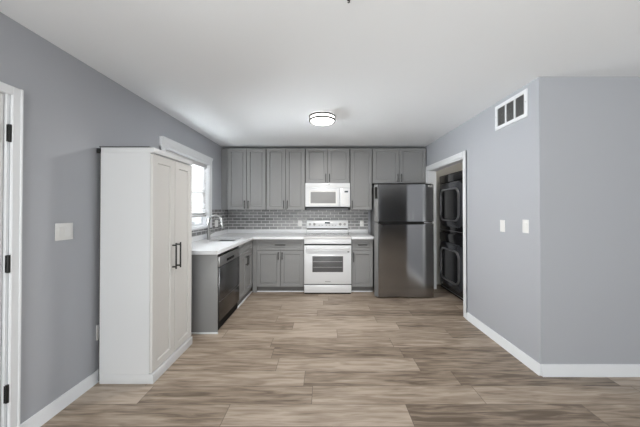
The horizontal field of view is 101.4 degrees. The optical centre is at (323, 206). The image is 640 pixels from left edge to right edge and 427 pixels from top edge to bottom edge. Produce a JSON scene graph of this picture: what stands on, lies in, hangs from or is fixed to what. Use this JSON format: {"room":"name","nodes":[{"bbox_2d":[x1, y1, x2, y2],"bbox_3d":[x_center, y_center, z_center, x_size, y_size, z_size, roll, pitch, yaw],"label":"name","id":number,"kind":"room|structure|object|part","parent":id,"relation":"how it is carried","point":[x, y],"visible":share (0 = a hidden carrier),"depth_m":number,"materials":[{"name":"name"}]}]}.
{"room":"kitchen","nodes":[
{"label":"kitchen","id":0,"kind":"room"},
{"bbox_2d":[0,12,224,426],"bbox_3d":[-1.860,0.142,0.819,0.140,2.450,8.320,0,-1,0],"label":"wall","id":1,"kind":"structure","parent":0,"point":[71,109],"depth_m":1.80,"materials":[{"name":"grey paint"}]},
{"bbox_2d":[0,91,9,426],"bbox_3d":[-1.860,0.355,1.106,0.140,2.030,0.757,0,-1,0],"label":"door frame","id":2,"kind":"structure","parent":1,"relation":"attached to","point":[5,215],"depth_m":1.48,"materials":[{"name":"white paint"}]},
{"bbox_2d":[0,93,11,403],"bbox_3d":[-1.778,0.362,1.109,0.123,2.000,0.756,0,-1,0],"label":"door","id":3,"kind":"structure","parent":1,"relation":"in","point":[8,126],"depth_m":1.47,"materials":[{"name":"white paint"}]},
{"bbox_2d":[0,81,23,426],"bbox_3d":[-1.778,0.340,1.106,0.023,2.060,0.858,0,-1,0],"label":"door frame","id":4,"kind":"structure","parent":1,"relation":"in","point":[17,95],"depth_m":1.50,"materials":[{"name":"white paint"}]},
{"bbox_2d":[20,370,98,426],"bbox_3d":[-1.780,1.334,2.158,0.019,0.090,1.252,0,-1,0],"label":"baseboard","id":5,"kind":"structure","parent":1,"relation":"attached to","point":[48,412],"depth_m":1.77,"materials":[{"name":"white paint"}]},
{"bbox_2d":[55,223,72,240],"bbox_3d":[-1.784,0.171,1.803,0.010,0.117,0.124,0,-1,0],"label":"light switch","id":6,"kind":"object","parent":1,"relation":"attached to","point":[63,231],"visible":1,"depth_m":1.79,"materials":[{"name":"white plastic"}]},
{"bbox_2d":[96,325,98,340],"bbox_3d":[-1.785,0.993,2.091,0.008,0.117,0.070,0,-1,0],"label":"power outlet","id":7,"kind":"object","parent":1,"relation":"attached to","point":[97,326],"visible":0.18,"depth_m":2.06,"materials":[{"name":"white plastic"}]},
{"bbox_2d":[159,136,212,230],"bbox_3d":[-1.810,-0.222,3.491,0.128,1.084,1.293,0,-1,0],"label":"window","id":8,"kind":"structure","parent":1,"relation":"in","point":[165,143],"depth_m":3.79,"materials":[{"name":"white paint"}]},
{"bbox_2d":[166,150,206,216],"bbox_3d":[-1.835,-0.252,3.492,0.060,0.799,1.096,0,-1,0],"label":"window blind","id":9,"kind":"object","parent":8,"relation":"attached to","point":[198,168],"visible":0.36,"depth_m":3.81,"materials":[{"name":"grey"}]},
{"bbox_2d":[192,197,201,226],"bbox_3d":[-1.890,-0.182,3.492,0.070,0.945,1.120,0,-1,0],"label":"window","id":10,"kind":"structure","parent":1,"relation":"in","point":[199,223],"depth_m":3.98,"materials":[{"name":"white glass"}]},
{"bbox_2d":[252,185,373,282],"bbox_3d":[0.580,0.178,4.909,4.740,2.450,0.140,0,-1,0],"label":"wall","id":11,"kind":"structure","parent":0,"point":[369,224],"depth_m":4.84,"materials":[{"name":"grey paint"}]},
{"bbox_2d":[221,148,265,209],"bbox_3d":[-1.394,-0.478,4.660,0.789,1.067,0.366,0,-1,0],"label":"upper cabinet","id":12,"kind":"object","parent":11,"relation":"attached to","point":[243,170],"visible":0.98,"depth_m":4.52,"materials":[{"name":"grey wood"}]},
{"bbox_3d":[-1.498,-0.477,4.523,0.323,1.058,0.019,0,0,0],"label":"door","id":13,"kind":"part","parent":12,"relation":"part of","materials":[{"name":"grey paint"}]},
{"bbox_3d":[-1.168,-0.477,4.523,0.323,1.058,0.019,0,0,0],"label":"door","id":14,"kind":"part","parent":12,"relation":"part of","materials":[{"name":"grey paint"}]},
{"bbox_2d":[192,210,367,236],"bbox_3d":[-0.489,0.225,3.818,2.602,0.364,2.039,0,-1,0],"label":"tile backsplash","id":15,"kind":"structure","parent":11,"relation":"attached to","point":[232,219],"depth_m":4.83,"materials":[{"name":"grey tile"}]},
{"bbox_2d":[266,148,305,209],"bbox_3d":[-0.660,-0.478,4.660,0.674,1.067,0.366,0,-1,0],"label":"upper cabinet","id":16,"kind":"object","parent":11,"relation":"attached to","point":[285,167],"visible":1,"depth_m":4.52,"materials":[{"name":"grey wood"}]},
{"bbox_3d":[-0.827,-0.477,4.523,0.326,1.058,0.019,0,0,0],"label":"door","id":17,"kind":"part","parent":16,"relation":"part of","materials":[{"name":"grey paint"}]},
{"bbox_3d":[-0.493,-0.477,4.523,0.326,1.058,0.019,0,0,0],"label":"door","id":18,"kind":"part","parent":16,"relation":"part of","materials":[{"name":"grey paint"}]},
{"bbox_2d":[305,148,349,182],"bbox_3d":[0.062,-0.707,4.662,0.767,0.609,0.366,0,-1,0],"label":"upper cabinet","id":19,"kind":"object","parent":11,"relation":"attached to","point":[322,165],"visible":0.94,"depth_m":4.53,"materials":[{"name":"grey wood"}]},
{"bbox_3d":[-0.127,-0.707,4.525,0.372,0.600,0.019,0,0,0],"label":"door","id":20,"kind":"part","parent":19,"relation":"part of","materials":[{"name":"grey paint"}]},
{"bbox_2d":[305,183,349,207],"bbox_3d":[0.062,-0.186,4.616,0.758,0.428,0.427,0,-1,0],"label":"microwave","id":21,"kind":"object","parent":19,"relation":"attached to","point":[317,195],"visible":1,"depth_m":4.44,"materials":[{"name":"white plastic"}]},
{"bbox_3d":[-0.025,-0.159,4.454,0.584,0.312,0.035,0,0,0],"label":"door","id":22,"kind":"part","parent":21,"relation":"part of","materials":[{"name":"white plastic"}]},
{"bbox_3d":[0.356,-0.159,4.455,0.170,0.312,0.033,0,0,0],"label":"control panel","id":23,"kind":"part","parent":21,"relation":"part of","materials":[{"name":"white plastic"}]},
{"bbox_3d":[0.252,-0.707,4.525,0.372,0.600,0.019,0,0,0],"label":"door","id":24,"kind":"part","parent":19,"relation":"part of","materials":[{"name":"grey paint"}]},
{"bbox_2d":[348,148,371,209],"bbox_3d":[0.639,-0.478,4.660,0.383,1.067,0.366,0,-1,0],"label":"upper cabinet","id":25,"kind":"object","parent":11,"relation":"attached to","point":[360,158],"visible":0.99,"depth_m":4.52,"materials":[{"name":"grey wood"}]},
{"bbox_2d":[372,148,425,184],"bbox_3d":[1.297,-0.705,4.662,0.928,0.612,0.366,0,-1,0],"label":"upper cabinet","id":26,"kind":"object","parent":11,"relation":"attached to","point":[389,165],"visible":0.99,"depth_m":4.53,"materials":[{"name":"grey wood"}]},
{"bbox_3d":[1.067,-0.705,4.525,0.453,0.603,0.019,0,0,0],"label":"door","id":27,"kind":"part","parent":26,"relation":"part of","materials":[{"name":"grey paint"}]},
{"bbox_3d":[1.527,-0.705,4.525,0.453,0.603,0.019,0,0,0],"label":"door","id":28,"kind":"part","parent":26,"relation":"part of","materials":[{"name":"grey paint"}]},
{"bbox_2d":[0,0,639,148],"bbox_3d":[1.405,-1.133,0.830,6.670,0.100,8.320,0,-1,0],"label":"ceiling","id":29,"kind":"structure","parent":0,"point":[237,73],"depth_m":1.86,"materials":[{"name":"white paint"}]},
{"bbox_2d":[309,111,335,125],"bbox_3d":[-0.020,-1.015,3.063,0.312,0.095,0.312,0,-1,0],"label":"ceiling light","id":30,"kind":"object","parent":29,"relation":"attached to","point":[322,118],"visible":1,"depth_m":2.97,"materials":[{"name":"white glass"}]},
{"bbox_2d":[310,117,333,125],"bbox_3d":[-0.020,-0.988,3.062,0.278,0.040,0.278,0,0,0],"label":"diffuser","id":31,"kind":"object","parent":30,"relation":"attached to","point":[321,121],"depth_m":3.00,"materials":[{"name":"white glass"}]},
{"bbox_2d":[41,283,639,426],"bbox_3d":[1.405,1.417,0.808,6.670,0.100,8.320,0,-1,0],"label":"floor","id":32,"kind":"structure","parent":0,"point":[281,359],"depth_m":2.09,"materials":[{"name":"beige wood"}]},
{"bbox_2d":[97,146,192,383],"bbox_3d":[-1.543,0.456,2.348,0.486,1.850,0.614,0,-1,0],"label":"pantry cabinet","id":33,"kind":"object","parent":32,"relation":"on","point":[145,238],"visible":1,"depth_m":2.05,"materials":[{"name":"white laminate"}]},
{"bbox_3d":[-1.539,-0.442,2.356,0.414,0.039,0.610,0,0,0],"label":"panel","id":34,"kind":"part","parent":33,"relation":"part of","materials":[{"name":"white laminate"}]},
{"bbox_3d":[-1.348,0.442,2.196,0.020,1.710,0.300,0,0,0],"label":"door","id":35,"kind":"part","parent":33,"relation":"part of","materials":[{"name":"white laminate"}]},
{"bbox_3d":[-1.319,0.435,2.313,0.038,0.230,0.012,0,0,0],"label":"handle","id":36,"kind":"part","parent":33,"relation":"part of","materials":[{"name":"black metal"}]},
{"bbox_3d":[-1.319,0.436,2.383,0.038,0.230,0.012,0,0,0],"label":"handle","id":37,"kind":"part","parent":33,"relation":"part of","materials":[{"name":"black metal"}]},
{"bbox_3d":[-1.348,0.445,2.501,0.020,1.710,0.300,0,0,0],"label":"door","id":38,"kind":"part","parent":33,"relation":"part of","materials":[{"name":"white laminate"}]},
{"bbox_2d":[191,255,217,333],"bbox_3d":[-1.470,0.949,2.865,0.635,0.873,0.032,0,-1,0],"label":"end panel","id":39,"kind":"object","parent":32,"relation":"on","point":[204,283],"visible":0.36,"depth_m":2.86,"materials":[{"name":"grey paint"}]},
{"bbox_3d":[-1.456,1.376,2.851,0.607,0.018,0.012,0,0,0],"label":"shoe moulding","id":40,"kind":"part","parent":39,"relation":"part of","materials":[{"name":"white paint"}]},
{"bbox_2d":[218,247,239,329],"bbox_3d":[-1.448,0.948,3.232,0.594,0.856,0.694,0,-1,0],"label":"dishwasher","id":41,"kind":"object","parent":32,"relation":"on","point":[228,261],"visible":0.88,"depth_m":3.16,"materials":[{"name":"black metal"}]},
{"bbox_3d":[-1.187,1.326,3.231,0.015,0.100,0.683,0,0,0],"label":"kick plate","id":42,"kind":"part","parent":41,"relation":"part of","materials":[{"name":"black plastic"}]},
{"bbox_3d":[-1.173,0.612,3.237,0.041,0.117,0.683,0,0,0],"label":"control panel","id":43,"kind":"part","parent":41,"relation":"part of","materials":[{"name":"silver metal"}]},
{"bbox_2d":[237,240,251,304],"bbox_3d":[-1.458,0.958,3.922,0.660,0.873,0.680,0,-1,0],"label":"base cabinet","id":44,"kind":"object","parent":32,"relation":"on","point":[245,252],"visible":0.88,"depth_m":3.89,"materials":[{"name":"grey wood"}]},
{"bbox_3d":[-1.175,1.003,3.751,0.019,0.589,0.332,0,0,0],"label":"door","id":45,"kind":"part","parent":44,"relation":"part of","materials":[{"name":"grey paint"}]},
{"bbox_3d":[-1.175,0.618,3.924,0.019,0.172,0.675,0,0,0],"label":"false drawer","id":46,"kind":"part","parent":44,"relation":"part of","materials":[{"name":"grey paint"}]},
{"bbox_3d":[-1.175,1.006,4.090,0.019,0.589,0.332,0,0,0],"label":"door","id":47,"kind":"part","parent":44,"relation":"part of","materials":[{"name":"grey paint"}]},
{"bbox_2d":[237,291,251,308],"bbox_3d":[-1.185,1.385,3.934,0.017,0.018,0.713,0,-1,0],"label":"trim","id":48,"kind":"structure","parent":32,"relation":"on","point":[251,291],"depth_m":3.89,"materials":[{"name":"white paint"}]},
{"bbox_2d":[252,291,303,291],"bbox_3d":[-0.753,1.389,4.299,0.846,0.018,0.015,0,-1,0],"label":"trim","id":49,"kind":"structure","parent":32,"relation":"on","point":[252,291],"depth_m":4.29,"materials":[{"name":"white paint"}]},
{"bbox_2d":[253,239,303,291],"bbox_3d":[-0.745,0.963,4.529,0.836,0.873,0.601,0,-1,0],"label":"base cabinet","id":50,"kind":"object","parent":32,"relation":"on","point":[278,264],"visible":0.99,"depth_m":4.28,"materials":[{"name":"grey wood"}]},
{"bbox_2d":[192,229,305,254],"bbox_3d":[-1.057,0.463,3.809,1.462,0.110,2.051,0,-1,0],"label":"countertop","id":51,"kind":"structure","parent":50,"relation":"on","point":[201,245],"depth_m":4.14,"materials":[{"name":"white stone"}]},
{"bbox_2d":[207,214,223,239],"bbox_3d":[-1.586,0.295,3.847,0.254,0.368,0.094,0,-1,0],"label":"faucet","id":52,"kind":"object","parent":51,"relation":"on","point":[211,216],"visible":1,"depth_m":3.81,"materials":[{"name":"silver metal"}]},
{"bbox_3d":[-1.586,0.240,3.828,0.228,0.258,0.029,0,0,0],"label":"spout","id":53,"kind":"part","parent":52,"relation":"part of","materials":[{"name":"silver metal"}]},
{"bbox_3d":[-0.903,1.008,4.275,0.378,0.589,0.019,0,0,0],"label":"door","id":54,"kind":"part","parent":50,"relation":"part of","materials":[{"name":"grey paint"}]},
{"bbox_3d":[-0.711,0.621,4.278,0.765,0.172,0.019,0,0,0],"label":"drawer","id":55,"kind":"part","parent":50,"relation":"part of","materials":[{"name":"grey paint"}]},
{"bbox_3d":[-0.518,1.008,4.275,0.378,0.589,0.019,0,0,0],"label":"door","id":56,"kind":"part","parent":50,"relation":"part of","materials":[{"name":"grey paint"}]},
{"bbox_2d":[304,220,350,293],"bbox_3d":[0.060,0.818,4.468,0.758,1.162,0.686,0,-1,0],"label":"range","id":57,"kind":"object","parent":32,"relation":"on","point":[327,243],"visible":1,"depth_m":4.18,"materials":[{"name":"white metal"}]},
{"bbox_3d":[0.060,1.313,4.204,0.756,0.124,0.039,0,0,0],"label":"storage drawer","id":58,"kind":"part","parent":57,"relation":"part of","materials":[{"name":"white metal"}]},
{"bbox_3d":[0.060,0.929,4.206,0.756,0.616,0.041,0,0,0],"label":"oven door","id":59,"kind":"part","parent":57,"relation":"part of","materials":[{"name":"white metal"}]},
{"bbox_3d":[0.060,0.661,4.159,0.698,0.028,0.066,0,0,0],"label":"handle","id":60,"kind":"part","parent":57,"relation":"part of","materials":[{"name":"white metal"}]},
{"bbox_2d":[304,233,350,238],"bbox_3d":[0.060,0.499,4.476,0.758,0.029,0.586,0,0,0],"label":"cooktop","id":61,"kind":"object","parent":57,"relation":"in","point":[309,235],"depth_m":4.24,"materials":[{"name":"white metal"}]},
{"bbox_3d":[0.060,0.315,4.780,0.752,0.150,0.070,0,0,0],"label":"control panel","id":62,"kind":"part","parent":57,"relation":"part of","materials":[{"name":"white ceramic"}]},
{"bbox_3d":[0.060,1.386,4.210,0.736,0.021,0.026,0,0,0],"label":"foot rail","id":63,"kind":"part","parent":57,"relation":"part of","materials":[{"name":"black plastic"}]},
{"bbox_2d":[351,239,372,290],"bbox_3d":[0.625,0.963,4.529,0.349,0.873,0.601,0,-1,0],"label":"base cabinet","id":64,"kind":"object","parent":32,"relation":"on","point":[361,249],"visible":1,"depth_m":4.28,"materials":[{"name":"grey wood"}]},
{"bbox_2d":[348,229,373,238],"bbox_3d":[0.627,0.469,4.511,0.362,0.110,0.646,0,-1,0],"label":"countertop","id":65,"kind":"structure","parent":64,"relation":"on","point":[354,233],"depth_m":4.57,"materials":[{"name":"white stone"}]},
{"bbox_3d":[0.625,0.621,4.278,0.347,0.172,0.019,0,0,0],"label":"drawer","id":66,"kind":"part","parent":64,"relation":"part of","materials":[{"name":"grey paint"}]},
{"bbox_3d":[0.625,1.008,4.275,0.344,0.589,0.019,0,0,0],"label":"door","id":67,"kind":"part","parent":64,"relation":"part of","materials":[{"name":"grey paint"}]},
{"bbox_2d":[370,184,433,296],"bbox_3d":[1.230,0.524,4.381,0.889,1.748,0.808,0,-1,1],"label":"refrigerator","id":68,"kind":"object","parent":32,"relation":"on","point":[401,215],"visible":0.98,"depth_m":3.99,"materials":[{"name":"grey metal"}]},
{"bbox_3d":[0.805,0.816,4.035,0.051,1.114,0.074,0,0,1],"label":"edge trim","id":69,"kind":"part","parent":68,"relation":"part of","materials":[{"name":"grey metal"}]},
{"bbox_3d":[0.805,-0.058,4.043,0.051,0.566,0.074,0,0,1],"label":"edge trim","id":70,"kind":"part","parent":68,"relation":"part of","materials":[{"name":"grey metal"}]},
{"bbox_3d":[1.249,0.816,4.020,0.837,1.114,0.077,0,0,1],"label":"fridge door","id":71,"kind":"part","parent":68,"relation":"part of","materials":[{"name":"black metal"}]},
{"bbox_3d":[1.249,-0.058,4.028,0.837,0.566,0.077,0,0,1],"label":"freezer door","id":72,"kind":"part","parent":68,"relation":"part of","materials":[{"name":"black metal"}]},
{"bbox_2d":[440,231,462,300],"bbox_3d":[2.345,0.910,4.147,0.750,0.973,0.820,0,-1,0],"label":"washing machine","id":73,"kind":"object","parent":32,"relation":"on","point":[451,245],"visible":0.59,"depth_m":4.08,"materials":[{"name":"black metal"}]},
{"bbox_3d":[1.988,0.926,4.147,0.009,0.455,0.550,0,0,0],"label":"door glass","id":74,"kind":"part","parent":73,"relation":"part of","materials":[{"name":"black glass"}]},
{"bbox_2d":[439,170,462,234],"bbox_3d":[2.345,-0.056,4.156,0.750,0.955,0.820,0,-1,0],"label":"dryer","id":75,"kind":"object","parent":73,"relation":"on","point":[451,185],"visible":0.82,"depth_m":4.08,"materials":[{"name":"black metal"}]},
{"bbox_3d":[1.988,-0.031,4.155,0.009,0.455,0.550,0,0,0],"label":"door glass","id":76,"kind":"part","parent":75,"relation":"part of","materials":[{"name":"black glass"}]},
{"bbox_3d":[2.013,-0.460,4.159,0.014,0.123,0.790,0,0,0],"label":"control panel","id":77,"kind":"part","parent":75,"relation":"part of","materials":[{"name":"black ceramic"}]},
{"bbox_3d":[2.006,-0.031,4.155,0.028,0.705,0.760,0,0,0],"label":"door","id":78,"kind":"part","parent":75,"relation":"part of","materials":[{"name":"grey metal"}]},
{"bbox_3d":[2.013,0.497,4.151,0.014,0.123,0.790,0,0,0],"label":"control panel","id":79,"kind":"part","parent":73,"relation":"part of","materials":[{"name":"black ceramic"}]},
{"bbox_2d":[436,162,462,283],"bbox_3d":[2.361,0.177,4.789,0.898,2.450,0.100,0,-1,0],"label":"wall","id":80,"kind":"structure","parent":0,"point":[458,167],"depth_m":4.74,"materials":[{"name":"grey paint"}]},
{"bbox_2d":[424,85,527,354],"bbox_3d":[1.842,0.166,3.564,0.140,2.450,2.550,0,-1,0],"label":"wall","id":81,"kind":"structure","parent":0,"point":[496,160],"depth_m":2.72,"materials":[{"name":"grey paint"}]},
{"bbox_2d":[426,150,466,318],"bbox_3d":[1.831,0.349,3.895,0.162,2.090,1.302,0,-1,0],"label":"door frame","id":82,"kind":"structure","parent":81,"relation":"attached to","point":[437,166],"depth_m":3.40,"materials":[{"name":"white paint"}]},
{"bbox_2d":[500,220,504,231],"bbox_3d":[1.768,0.190,2.595,0.006,0.117,0.070,0,-1,0],"label":"cover plate","id":83,"kind":"object","parent":81,"relation":"attached to","point":[502,222],"visible":1,"depth_m":2.59,"materials":[{"name":"white plastic"}]},
{"bbox_2d":[466,312,540,375],"bbox_3d":[1.762,1.339,2.684,0.019,0.090,1.092,0,-1,0],"label":"baseboard","id":84,"kind":"structure","parent":81,"relation":"attached to","point":[516,352],"depth_m":2.51,"materials":[{"name":"white paint"}]},
{"bbox_2d":[495,88,527,130],"bbox_3d":[1.764,-0.905,2.485,0.014,0.243,0.421,0,-1,0],"label":"air vent","id":85,"kind":"object","parent":81,"relation":"in","point":[514,109],"visible":1,"depth_m":2.46,"materials":[{"name":"white metal"}]},
{"bbox_2d":[522,220,528,232],"bbox_3d":[1.766,0.172,2.299,0.010,0.117,0.070,0,-1,0],"label":"light switch","id":86,"kind":"object","parent":81,"relation":"attached to","point":[525,223],"visible":1,"depth_m":2.29,"materials":[{"name":"white plastic"}]},
{"bbox_2d":[526,77,639,363],"bbox_3d":[3.186,0.154,2.219,2.828,2.450,0.140,0,-1,0],"label":"wall","id":87,"kind":"structure","parent":0,"point":[583,133],"depth_m":2.15,"materials":[{"name":"grey paint"}]},
{"bbox_2d":[541,364,639,376],"bbox_3d":[3.171,1.331,2.129,2.798,0.095,0.019,0,-1,0],"label":"baseboard","id":88,"kind":"structure","parent":87,"relation":"attached to","point":[547,370],"depth_m":2.12,"materials":[{"name":"white paint"}]}
]}

